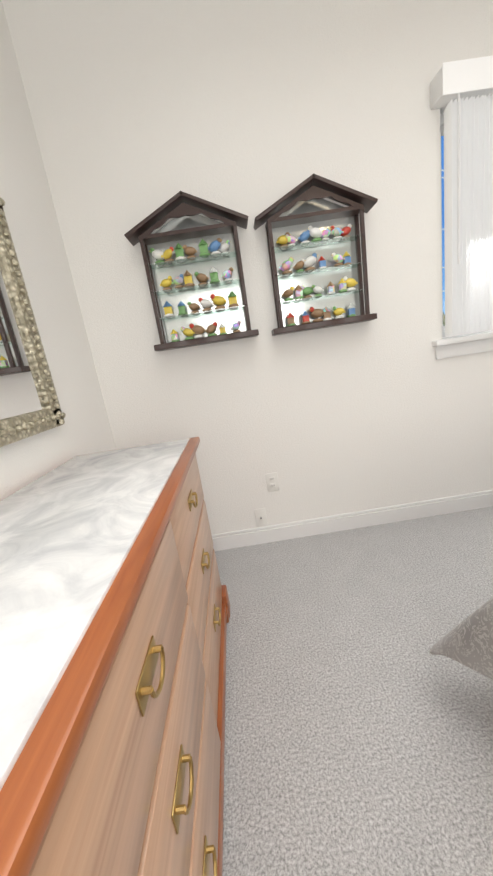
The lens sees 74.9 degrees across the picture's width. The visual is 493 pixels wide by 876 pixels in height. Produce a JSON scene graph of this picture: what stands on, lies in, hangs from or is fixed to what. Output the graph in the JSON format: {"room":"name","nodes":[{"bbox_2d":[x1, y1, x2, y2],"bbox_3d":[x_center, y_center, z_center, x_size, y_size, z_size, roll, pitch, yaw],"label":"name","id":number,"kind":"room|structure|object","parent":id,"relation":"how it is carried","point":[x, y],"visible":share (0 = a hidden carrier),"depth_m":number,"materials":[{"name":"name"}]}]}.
{"room":"bedroom","nodes":[
{"label":"bedroom","id":0,"kind":"room"},
{"bbox_2d":[0,0,115,500],"bbox_3d":[-0.810,-0.100,-0.341,0.150,2.770,4.400,-9,13,-1],"label":"wall","id":1,"kind":"structure","parent":0,"point":[37,239],"depth_m":1.34,"materials":[{"name":"white paint"}]},
{"bbox_2d":[0,198,65,447],"bbox_3d":[-0.762,-0.347,0.765,0.040,0.810,0.860,-9,13,-1],"label":"mirror","id":2,"kind":"object","parent":1,"relation":"attached to","point":[29,404],"visible":1,"depth_m":1.09,"materials":[{"name":"silver metal"}]},
{"bbox_2d":[2,0,492,534],"bbox_3d":[0.942,-0.874,1.747,3.600,2.770,0.150,-9,13,-1],"label":"wall","id":3,"kind":"structure","parent":0,"point":[140,110],"depth_m":1.56,"materials":[{"name":"white paint"}]},
{"bbox_2d":[124,191,258,350],"bbox_3d":[-0.249,-0.804,1.573,0.576,0.662,0.115,-9,13,-1],"label":"shelf","id":4,"kind":"object","parent":3,"relation":"attached to","point":[192,260],"visible":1,"depth_m":1.59,"materials":[{"name":"brown wood"}]},
{"bbox_2d":[254,508,267,526],"bbox_3d":[0.087,0.480,1.935,0.070,0.114,0.016,-9,13,-1],"label":"outlet","id":5,"kind":"object","parent":3,"relation":"attached to","point":[260,517],"visible":1,"depth_m":1.94,"materials":[{"name":"white plastic"}]},
{"bbox_2d":[265,472,279,491],"bbox_3d":[0.153,0.260,1.891,0.070,0.114,0.008,-9,13,-1],"label":"duplex electrical outlet","id":6,"kind":"object","parent":3,"relation":"attached to","point":[272,481],"visible":1,"depth_m":1.89,"materials":[{"name":"white plastic"}]},
{"bbox_2d":[253,173,377,335],"bbox_3d":[0.350,-0.889,1.582,0.576,0.662,0.115,-9,13,-1],"label":"shelf","id":7,"kind":"object","parent":3,"relation":"attached to","point":[316,249],"visible":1,"depth_m":1.60,"materials":[{"name":"brown wood"}]},
{"bbox_2d":[212,490,492,550],"bbox_3d":[1.146,0.426,1.974,3.600,0.105,0.016,-9,13,-1],"label":"baseboard","id":8,"kind":"structure","parent":3,"relation":"attached to","point":[348,521],"depth_m":1.96,"materials":[{"name":"white wood"}]},
{"bbox_2d":[430,55,492,358],"bbox_3d":[1.708,-1.163,1.655,1.580,1.260,0.239,-9,13,-1],"label":"window","id":9,"kind":"structure","parent":3,"relation":"in","point":[461,95],"depth_m":1.54,"materials":[{"name":"white fabric"}]},
{"bbox_2d":[215,506,492,875],"bbox_3d":[1.256,0.987,0.011,3.900,0.100,4.400,-9,13,-1],"label":"floor","id":10,"kind":"structure","parent":0,"point":[358,729],"depth_m":1.00,"materials":[{"name":"carpet"}]},
{"bbox_2d":[0,437,229,875],"bbox_3d":[-0.360,0.566,0.812,0.532,0.822,1.280,-9,13,-1],"label":"dresser","id":11,"kind":"object","parent":10,"relation":"on","point":[114,609],"visible":1,"depth_m":0.46,"materials":[{"name":"brown wood"}]},
{"bbox_2d":[429,597,492,679],"bbox_3d":[1.712,0.136,-0.184,2.420,1.490,2.150,-9,13,-1],"label":"bed","id":12,"kind":"object","parent":10,"relation":"on","point":[468,641],"visible":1,"depth_m":0.83,"materials":[{"name":"grey fabric"}]},
{"label":"outside","id":13,"kind":"structure","parent":0,"visible":0},
{"bbox_2d":[441,136,444,325],"bbox_3d":[3.499,-23.092,18.492,75.963,53.000,40.550,-9,13,-1],"label":"view","id":14,"kind":"structure","parent":13,"point":[443,246],"depth_m":39.10,"materials":[{"name":"blue"}]}
]}

